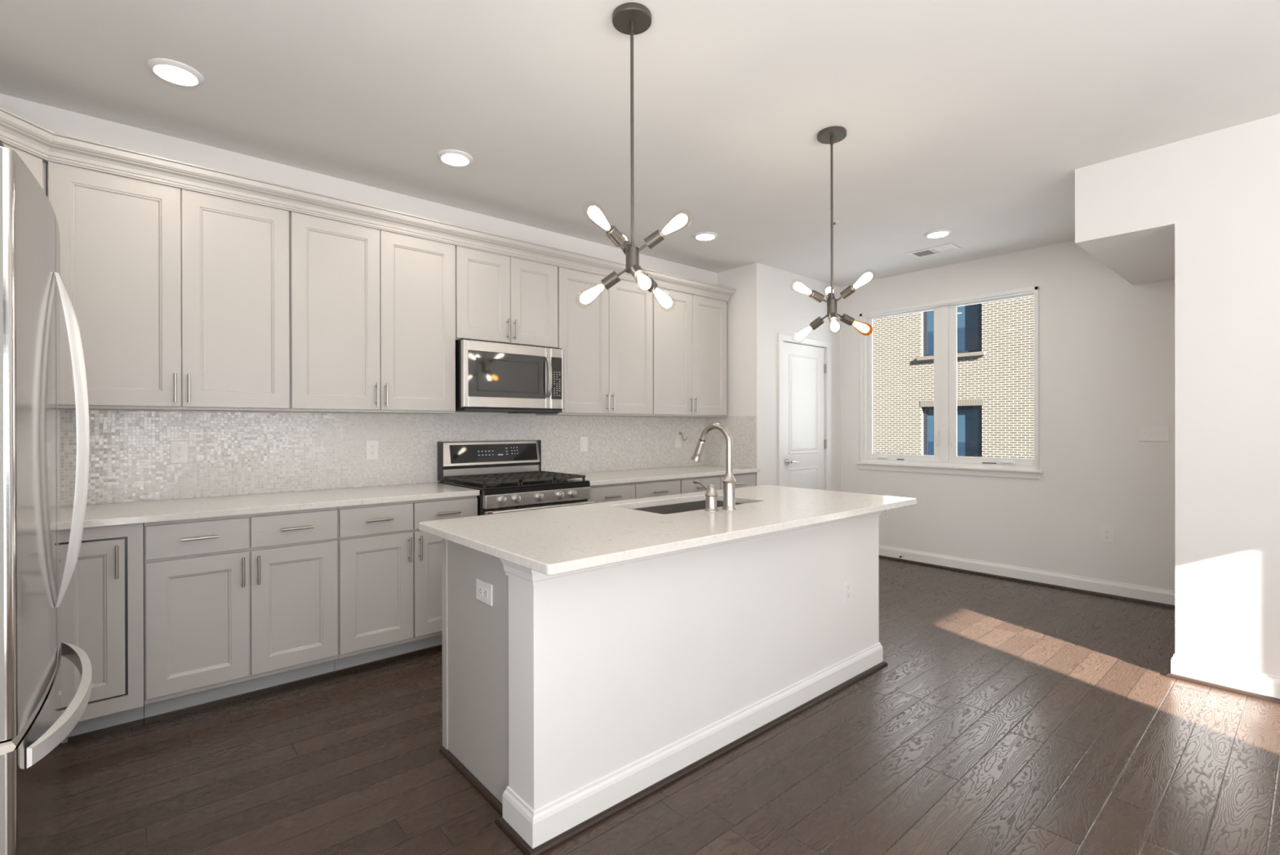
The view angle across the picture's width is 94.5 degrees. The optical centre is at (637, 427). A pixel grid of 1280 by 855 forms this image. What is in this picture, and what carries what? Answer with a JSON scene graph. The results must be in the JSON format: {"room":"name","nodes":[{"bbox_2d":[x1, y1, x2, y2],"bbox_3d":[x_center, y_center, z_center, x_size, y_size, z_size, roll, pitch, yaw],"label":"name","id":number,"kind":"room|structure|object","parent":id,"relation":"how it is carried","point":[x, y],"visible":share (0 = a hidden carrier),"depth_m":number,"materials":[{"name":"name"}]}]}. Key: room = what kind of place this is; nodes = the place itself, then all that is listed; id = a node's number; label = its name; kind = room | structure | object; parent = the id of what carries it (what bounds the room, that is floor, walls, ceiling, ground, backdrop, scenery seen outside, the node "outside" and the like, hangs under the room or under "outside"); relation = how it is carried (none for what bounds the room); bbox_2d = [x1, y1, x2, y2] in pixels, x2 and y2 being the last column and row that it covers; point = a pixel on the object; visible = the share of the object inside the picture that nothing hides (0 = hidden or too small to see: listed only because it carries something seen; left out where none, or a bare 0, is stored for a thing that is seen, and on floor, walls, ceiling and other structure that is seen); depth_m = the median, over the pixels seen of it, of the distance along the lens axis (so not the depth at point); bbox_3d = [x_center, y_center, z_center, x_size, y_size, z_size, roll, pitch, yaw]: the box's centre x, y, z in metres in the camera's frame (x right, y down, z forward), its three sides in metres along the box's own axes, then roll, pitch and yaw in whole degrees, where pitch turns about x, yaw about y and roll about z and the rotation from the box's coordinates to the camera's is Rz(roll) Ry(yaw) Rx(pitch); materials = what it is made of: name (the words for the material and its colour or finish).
{"room":"kitchen","nodes":[
{"label":"kitchen","id":0,"kind":"room"},
{"bbox_2d":[0,93,717,284],"bbox_3d":[-1.227,-1.332,3.979,5.074,0.230,0.163,0,0,-41],"label":"wall","id":1,"kind":"structure","parent":0,"point":[56,120],"depth_m":3.29,"materials":[{"name":"white paint"}]},
{"bbox_2d":[64,408,703,506],"bbox_3d":[-1.363,-0.082,4.049,5.194,2.730,0.120,0,0,-41],"label":"wall","id":2,"kind":"structure","parent":0,"point":[455,412],"depth_m":4.15,"materials":[{"name":"white paint"}]},
{"bbox_2d":[2,142,47,196],"bbox_3d":[-2.770,-0.612,2.346,0.600,1.057,0.600,0,0,-41],"label":"upper cabinet","id":3,"kind":"object","parent":2,"relation":"attached to","point":[37,167],"visible":0.18,"depth_m":2.49,"materials":[{"name":"grey paint"}]},
{"bbox_2d":[0,106,735,301],"bbox_3d":[-0.962,-1.196,3.661,5.059,0.103,0.371,0,0,-41],"label":"crown molding","id":4,"kind":"structure","parent":3,"relation":"attached to","point":[16,131],"depth_m":3.08,"materials":[{"name":"grey paint"}]},
{"bbox_2d":[47,160,289,412],"bbox_3d":[-2.275,-0.614,2.934,0.912,1.057,0.354,0,0,-41],"label":"upper cabinet","id":5,"kind":"object","parent":2,"relation":"attached to","point":[180,300],"visible":0.96,"depth_m":2.80,"materials":[{"name":"grey paint"}]},
{"bbox_2d":[280,211,455,413],"bbox_3d":[-1.582,-0.616,3.531,0.912,1.057,0.354,0,0,-41],"label":"upper cabinet","id":6,"kind":"object","parent":2,"relation":"attached to","point":[372,311],"visible":1,"depth_m":3.38,"materials":[{"name":"grey paint"}]},
{"bbox_2d":[60,408,756,506],"bbox_3d":[-1.073,0.137,3.807,5.072,0.464,0.624,0,0,-41],"label":"backsplash","id":7,"kind":"structure","parent":2,"relation":"attached to","point":[230,453],"depth_m":3.52,"materials":[{"name":"tile"}]},
{"bbox_2d":[169,440,187,463],"bbox_3d":[-2.385,0.130,3.073,0.074,0.115,0.008,0,0,-41],"label":"outlet","id":8,"kind":"object","parent":7,"relation":"attached to","point":[178,449],"visible":1,"depth_m":3.07,"materials":[{"name":"white plastic"}]},
{"bbox_2d":[175,445,182,451],"bbox_3d":[-2.383,0.110,3.071,0.027,0.029,0.001,0,0,-41],"label":"receptacle","id":9,"kind":"object","parent":8,"relation":"attached to","point":[178,448],"depth_m":3.07,"materials":[{"name":"grey plastic"}]},
{"bbox_2d":[175,453,182,458],"bbox_3d":[-2.383,0.150,3.071,0.027,0.029,0.001,0,0,-41],"label":"receptacle","id":10,"kind":"object","parent":8,"relation":"attached to","point":[178,455],"depth_m":3.07,"materials":[{"name":"grey plastic"}]},
{"bbox_2d":[365,440,378,459],"bbox_3d":[-1.661,0.141,3.697,0.074,0.118,0.008,0,0,-41],"label":"outlet","id":11,"kind":"object","parent":7,"relation":"attached to","point":[371,446],"visible":1,"depth_m":3.69,"materials":[{"name":"white plastic"}]},
{"bbox_2d":[369,444,374,448],"bbox_3d":[-1.660,0.121,3.695,0.027,0.029,0.001,0,0,-41],"label":"receptacle","id":12,"kind":"object","parent":11,"relation":"attached to","point":[371,446],"depth_m":3.69,"materials":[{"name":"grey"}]},
{"bbox_2d":[369,450,374,455],"bbox_3d":[-1.660,0.162,3.695,0.027,0.029,0.001,0,0,-41],"label":"receptacle","id":13,"kind":"object","parent":11,"relation":"attached to","point":[371,452],"depth_m":3.69,"materials":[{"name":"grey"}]},
{"bbox_2d":[579,436,587,451],"bbox_3d":[-0.435,0.136,4.752,0.080,0.120,0.009,0,0,-41],"label":"light switch","id":14,"kind":"object","parent":7,"relation":"attached to","point":[583,440],"visible":1,"depth_m":4.75,"materials":[{"name":"white plastic"}]},
{"bbox_2d":[675,434,680,447],"bbox_3d":[0.371,0.128,5.447,0.078,0.120,0.009,0,0,-41],"label":"light switch","id":15,"kind":"object","parent":7,"relation":"attached to","point":[677,437],"visible":1,"depth_m":5.44,"materials":[{"name":"white plastic"}]},
{"bbox_2d":[455,245,557,347],"bbox_3d":[-0.948,-0.851,4.078,0.760,0.591,0.354,0,0,-41],"label":"upper cabinet","id":16,"kind":"object","parent":2,"relation":"attached to","point":[500,298],"visible":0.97,"depth_m":3.94,"materials":[{"name":"grey paint"}]},
{"bbox_2d":[455,338,565,413],"bbox_3d":[-0.914,-0.325,4.041,0.755,0.458,0.455,0,0,-41],"label":"microwave","id":17,"kind":"object","parent":16,"relation":"attached to","point":[491,376],"visible":1,"depth_m":3.86,"materials":[{"name":"silver metal"}]},
{"bbox_2d":[535,266,653,416],"bbox_3d":[-0.312,-0.620,4.626,0.912,1.057,0.354,0,0,-41],"label":"upper cabinet","id":18,"kind":"object","parent":2,"relation":"attached to","point":[607,340],"visible":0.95,"depth_m":4.49,"materials":[{"name":"grey paint"}]},
{"bbox_2d":[643,287,727,417],"bbox_3d":[0.381,-0.622,5.223,0.912,1.057,0.354,0,0,-41],"label":"upper cabinet","id":19,"kind":"object","parent":2,"relation":"attached to","point":[690,335],"visible":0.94,"depth_m":5.09,"materials":[{"name":"grey paint"}]},
{"bbox_2d":[0,0,1279,286],"bbox_3d":[1.363,-1.500,2.031,6.696,0.100,6.737,0,0,-41],"label":"ceiling","id":20,"kind":"structure","parent":0,"point":[975,120],"depth_m":2.60,"materials":[{"name":"white paint"}]},
{"bbox_2d":[146,57,204,86],"bbox_3d":[-1.877,-1.436,2.403,0.184,0.015,0.184,0,0,-41],"label":"recessed light","id":21,"kind":"object","parent":20,"relation":"in","point":[172,71],"visible":1,"depth_m":2.39,"materials":[{"name":"white plastic"}]},
{"bbox_2d":[436,149,472,166],"bbox_3d":[-0.980,-1.439,3.169,0.184,0.015,0.184,0,0,-41],"label":"recessed light","id":22,"kind":"object","parent":20,"relation":"in","point":[450,157],"visible":1,"depth_m":3.15,"materials":[{"name":"white plastic"}]},
{"bbox_2d":[580,2,687,307],"bbox_3d":[-0.020,-0.939,2.082,0.427,1.016,0.389,0,0,-41],"label":"pendant light","id":23,"kind":"object","parent":20,"relation":"hanging from","point":[631,19],"visible":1,"depth_m":2.06,"materials":[{"name":"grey metal"}]},
{"bbox_2d":[600,270,621,289],"bbox_3d":[-0.096,-0.523,2.104,0.072,0.066,0.041,0,0,16],"label":"socket","id":24,"kind":"object","parent":23,"relation":"attached to","point":[612,278],"depth_m":2.09,"materials":[{"name":"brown metal"}]},
{"bbox_2d":[605,225,625,246],"bbox_3d":[-0.077,-0.654,2.027,0.072,0.066,0.044,0,0,-41],"label":"socket","id":25,"kind":"object","parent":23,"relation":"attached to","point":[612,233],"depth_m":2.02,"materials":[{"name":"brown metal"}]},
{"bbox_2d":[620,240,631,254],"bbox_3d":[-0.039,-0.655,2.159,0.041,0.066,0.072,0,0,-14],"label":"socket","id":26,"kind":"object","parent":23,"relation":"attached to","point":[627,243],"depth_m":2.14,"materials":[{"name":"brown metal"}]},
{"bbox_2d":[630,264,645,281],"bbox_3d":[0.000,-0.523,2.006,0.041,0.066,0.072,0,0,-14],"label":"socket","id":27,"kind":"object","parent":23,"relation":"attached to","point":[636,270],"depth_m":1.99,"materials":[{"name":"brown metal"}]},
{"bbox_2d":[645,272,657,292],"bbox_3d":[0.038,-0.523,2.138,0.072,0.066,0.044,0,0,-41],"label":"socket","id":28,"kind":"object","parent":23,"relation":"attached to","point":[653,286],"depth_m":2.13,"materials":[{"name":"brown metal"}]},
{"bbox_2d":[644,229,664,248],"bbox_3d":[0.057,-0.655,2.060,0.072,0.066,0.041,0,0,16],"label":"socket","id":29,"kind":"object","parent":23,"relation":"attached to","point":[655,237],"depth_m":2.05,"materials":[{"name":"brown metal"}]},
{"bbox_2d":[693,231,717,240],"bbox_3d":[0.509,-1.444,4.478,0.184,0.015,0.184,0,0,-41],"label":"recessed light","id":30,"kind":"object","parent":20,"relation":"in","point":[704,236],"visible":1,"depth_m":4.45,"materials":[{"name":"white plastic"}]},
{"bbox_2d":[793,125,872,340],"bbox_3d":[0.957,-0.940,2.916,0.421,1.020,0.425,0,0,-41],"label":"pendant light","id":31,"kind":"object","parent":20,"relation":"hanging from","point":[830,135],"visible":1,"depth_m":2.91,"materials":[{"name":"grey metal"}]},
{"bbox_2d":[808,289,824,302],"bbox_3d":[0.875,-0.640,2.892,0.070,0.060,0.041,0,0,-16],"label":"socket","id":32,"kind":"object","parent":31,"relation":"attached to","point":[814,295],"depth_m":2.88,"materials":[{"name":"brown metal"}]},
{"bbox_2d":[809,315,824,329],"bbox_3d":[0.898,-0.522,2.969,0.072,0.066,0.041,0,0,42],"label":"socket","id":33,"kind":"object","parent":31,"relation":"attached to","point":[819,321],"depth_m":2.95,"materials":[{"name":"brown metal"}]},
{"bbox_2d":[826,292,835,299],"bbox_3d":[0.976,-0.654,2.993,0.041,0.066,0.072,0,0,14],"label":"socket","id":34,"kind":"object","parent":31,"relation":"attached to","point":[828,294],"depth_m":2.98,"materials":[{"name":"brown metal"}]},
{"bbox_2d":[828,311,838,324],"bbox_3d":[0.938,-0.522,2.839,0.041,0.066,0.072,0,0,14],"label":"socket","id":35,"kind":"object","parent":31,"relation":"attached to","point":[833,316],"depth_m":2.82,"materials":[{"name":"brown metal"}]},
{"bbox_2d":[839,313,854,325],"bbox_3d":[1.040,-0.536,2.940,0.070,0.060,0.041,0,0,-16],"label":"socket","id":36,"kind":"object","parent":31,"relation":"attached to","point":[844,317],"depth_m":2.93,"materials":[{"name":"brown metal"}]},
{"bbox_2d":[840,284,855,299],"bbox_3d":[1.016,-0.654,2.863,0.072,0.066,0.041,0,0,42],"label":"socket","id":37,"kind":"object","parent":31,"relation":"attached to","point":[850,290],"depth_m":2.85,"materials":[{"name":"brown metal"}]},
{"bbox_2d":[906,243,961,257],"bbox_3d":[2.437,-1.452,4.872,0.200,0.008,0.360,0,0,-41],"label":"ceiling vent","id":38,"kind":"object","parent":20,"relation":"in","point":[950,246],"visible":1,"depth_m":4.86,"materials":[{"name":"white metal"}]},
{"bbox_2d":[924,228,951,238],"bbox_3d":[2.248,-1.447,4.433,0.184,0.015,0.184,0,0,-41],"label":"recessed light","id":39,"kind":"object","parent":20,"relation":"in","point":[937,233],"visible":1,"depth_m":4.41,"materials":[{"name":"white plastic"}]},
{"bbox_2d":[61,557,1279,854],"bbox_3d":[1.369,1.330,2.035,6.696,0.100,6.737,0,0,-41],"label":"floor","id":40,"kind":"structure","parent":0,"point":[1002,716],"depth_m":2.25,"materials":[{"name":"brown wood"}]},
{"bbox_2d":[0,139,92,854],"bbox_3d":[-1.608,0.388,1.167,0.777,1.800,0.838,0,0,-41],"label":"refrigerator","id":41,"kind":"object","parent":40,"relation":"on","point":[33,727],"visible":1,"depth_m":1.14,"materials":[{"name":"grey metal"}]},
{"bbox_2d":[61,523,143,743],"bbox_3d":[-2.555,0.847,2.342,0.911,0.883,0.905,0,0,-41],"label":"base cabinet","id":42,"kind":"object","parent":40,"relation":"on","point":[102,603],"visible":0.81,"depth_m":2.43,"materials":[{"name":"grey paint"}]},
{"bbox_2d":[60,482,479,529],"bbox_3d":[-1.976,0.388,2.830,2.427,0.030,0.908,0,0,-41],"label":"countertop","id":43,"kind":"structure","parent":42,"relation":"on","point":[162,510],"depth_m":2.92,"materials":[{"name":"beige stone"}]},
{"bbox_2d":[143,506,337,724],"bbox_3d":[-1.998,0.845,2.978,0.757,0.883,0.668,0,0,-41],"label":"base cabinet","id":44,"kind":"object","parent":40,"relation":"on","point":[237,607],"visible":0.99,"depth_m":2.72,"materials":[{"name":"grey paint"}]},
{"bbox_2d":[333,495,477,675],"bbox_3d":[-1.424,0.843,3.473,0.757,0.883,0.668,0,0,-41],"label":"base cabinet","id":45,"kind":"object","parent":40,"relation":"on","point":[390,599],"visible":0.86,"depth_m":3.17,"materials":[{"name":"grey paint"}]},
{"bbox_2d":[437,440,594,515],"bbox_3d":[-0.811,0.674,3.928,0.764,1.156,0.761,0,0,-41],"label":"gas range","id":46,"kind":"object","parent":40,"relation":"on","point":[508,476],"visible":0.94,"depth_m":3.91,"materials":[{"name":"silver metal"}]},
{"bbox_2d":[442,478,590,495],"bbox_3d":[-0.804,0.376,3.919,0.764,0.040,0.612,0,0,-41],"label":"cooktop","id":47,"kind":"object","parent":46,"relation":"in","point":[559,485],"depth_m":3.69,"materials":[{"name":"black metal"}]},
{"bbox_2d":[587,478,679,502],"bbox_3d":[-0.208,0.839,4.521,0.918,0.883,0.668,0,0,-41],"label":"base cabinet","id":48,"kind":"object","parent":40,"relation":"on","point":[628,491],"visible":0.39,"depth_m":4.29,"materials":[{"name":"grey paint"}]},
{"bbox_2d":[573,464,759,485],"bbox_3d":[0.154,0.380,4.836,1.879,0.030,0.650,0,0,-41],"label":"countertop","id":49,"kind":"structure","parent":48,"relation":"on","point":[604,477],"depth_m":4.69,"materials":[{"name":"beige stone"}]},
{"bbox_2d":[439,511,887,854],"bbox_3d":[0.267,0.840,2.750,2.202,0.884,0.761,0,0,-41],"label":"kitchen island","id":50,"kind":"object","parent":40,"relation":"on","point":[571,700],"visible":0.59,"depth_m":2.14,"materials":[{"name":"white paint"}]},
{"bbox_2d":[475,577,493,605],"bbox_3d":[-0.540,0.578,2.075,0.008,0.074,0.118,0,0,-41],"label":"outlet","id":51,"kind":"object","parent":50,"relation":"attached to","point":[484,590],"visible":1,"depth_m":2.07,"materials":[{"name":"white plastic"}]},
{"bbox_2d":[479,586,482,595],"bbox_3d":[-0.555,0.578,2.089,0.001,0.029,0.027,0,0,-41],"label":"receptacle","id":52,"kind":"object","parent":51,"relation":"attached to","point":[480,587],"depth_m":2.09,"materials":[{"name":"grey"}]},
{"bbox_2d":[484,588,488,598],"bbox_3d":[-0.529,0.578,2.058,0.001,0.029,0.027,0,0,-41],"label":"receptacle","id":53,"kind":"object","parent":51,"relation":"attached to","point":[486,590],"depth_m":2.06,"materials":[{"name":"grey plastic"}]},
{"bbox_2d":[418,484,916,575],"bbox_3d":[0.287,0.383,2.670,2.210,0.030,0.952,0,0,-41],"label":"island countertop","id":54,"kind":"structure","parent":50,"relation":"on","point":[549,541],"depth_m":2.24,"materials":[{"name":"beige stone"}]},
{"bbox_2d":[631,500,742,514],"bbox_3d":[0.256,0.511,2.873,0.760,0.226,0.436,0,0,-41],"label":"sink","id":55,"kind":"object","parent":54,"relation":"in","point":[700,504],"visible":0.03,"depth_m":3.09,"materials":[{"name":"silver metal"}]},
{"bbox_2d":[693,479,718,511],"bbox_3d":[0.299,0.303,2.639,0.060,0.130,0.136,0,0,-41],"label":"soap dispenser","id":56,"kind":"object","parent":54,"relation":"on","point":[711,494],"visible":1,"depth_m":2.59,"materials":[{"name":"silver metal"}]},
{"bbox_2d":[690,422,736,510],"bbox_3d":[0.346,0.174,2.730,0.064,0.387,0.259,0,0,-41],"label":"faucet","id":57,"kind":"object","parent":54,"relation":"on","point":[729,482],"visible":1,"depth_m":2.65,"materials":[{"name":"silver metal"}]},
{"bbox_2d":[844,577,852,604],"bbox_3d":[1.055,0.824,2.970,0.072,0.125,0.008,0,0,-41],"label":"outlet","id":58,"kind":"object","parent":50,"relation":"attached to","point":[847,582],"visible":1,"depth_m":2.96,"materials":[{"name":"white plastic"}]},
{"bbox_2d":[679,471,755,493],"bbox_3d":[0.502,0.837,5.132,0.952,0.883,0.668,0,0,-41],"label":"base cabinet","id":59,"kind":"object","parent":40,"relation":"on","point":[746,479],"visible":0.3,"depth_m":4.85,"materials":[{"name":"grey paint"}]},
{"bbox_2d":[706,262,840,491],"bbox_3d":[1.378,-0.090,5.998,1.502,2.730,0.745,0,0,-41],"label":"wall","id":60,"kind":"structure","parent":0,"point":[765,304],"depth_m":5.40,"materials":[{"name":"white paint"}]},
{"bbox_2d":[777,333,831,490],"bbox_3d":[1.602,0.207,5.727,0.869,2.135,0.157,0,0,-41],"label":"door","id":61,"kind":"structure","parent":60,"relation":"in","point":[804,365],"depth_m":5.72,"materials":[{"name":"white wood"}]},
{"bbox_2d":[840,240,1175,591],"bbox_3d":[3.115,-0.092,5.040,0.120,2.730,2.975,0,0,-41],"label":"wall","id":62,"kind":"structure","parent":0,"point":[1107,341],"depth_m":4.64,"materials":[{"name":"white paint"}]},
{"bbox_2d":[881,509,888,519],"bbox_3d":[2.413,0.833,5.761,0.008,0.115,0.074,0,0,-41],"label":"outlet","id":63,"kind":"object","parent":62,"relation":"attached to","point":[885,514],"visible":0.7,"depth_m":5.76,"materials":[{"name":"white plastic"}]},
{"bbox_2d":[855,284,1043,479],"bbox_3d":[2.777,-0.362,5.404,0.175,1.570,1.602,0,0,-41],"label":"window","id":64,"kind":"structure","parent":62,"relation":"in","point":[945,460],"depth_m":5.36,"materials":[{"name":"white wood"}]},
{"bbox_2d":[878,544,1279,703],"bbox_3d":[3.422,1.216,3.391,1.574,0.117,5.872,0,0,-41],"label":"baseboard","id":65,"kind":"structure","parent":62,"relation":"attached to","point":[1135,593],"depth_m":4.35,"materials":[{"name":"white wood"}]},
{"bbox_2d":[1101,526,1114,542],"bbox_3d":[3.538,0.810,4.455,0.008,0.115,0.078,0,0,-41],"label":"outlet","id":66,"kind":"object","parent":62,"relation":"attached to","point":[1107,533],"visible":1,"depth_m":4.45,"materials":[{"name":"white plastic"}]},
{"bbox_2d":[1138,425,1168,441],"bbox_3d":[3.706,0.043,4.249,0.018,0.115,0.165,0,0,-41],"label":"light switch","id":67,"kind":"object","parent":62,"relation":"attached to","point":[1146,433],"visible":1,"depth_m":4.25,"materials":[{"name":"white plastic"}]},
{"bbox_2d":[1075,142,1174,284],"bbox_3d":[3.187,-1.248,3.680,1.542,0.415,0.420,0,0,-41],"label":"wall","id":68,"kind":"structure","parent":0,"point":[1125,205],"depth_m":3.23,"materials":[{"name":"white paint"}]},
{"bbox_2d":[1174,113,1279,676],"bbox_3d":[4.376,-0.091,2.303,1.542,2.730,3.217,0,0,-41],"label":"wall","id":69,"kind":"structure","parent":0,"point":[1227,180],"depth_m":2.87,"materials":[{"name":"white paint"}]},
{"label":"outside","id":70,"kind":"structure","parent":0,"visible":0},
{"bbox_2d":[872,295,1033,458],"bbox_3d":[7.117,-1.759,23.293,0.600,18.000,34.000,0,0,-41],"label":"apartment building","id":71,"kind":"structure","parent":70,"point":[995,339],"depth_m":19.07,"materials":[{"name":"beige brick"}]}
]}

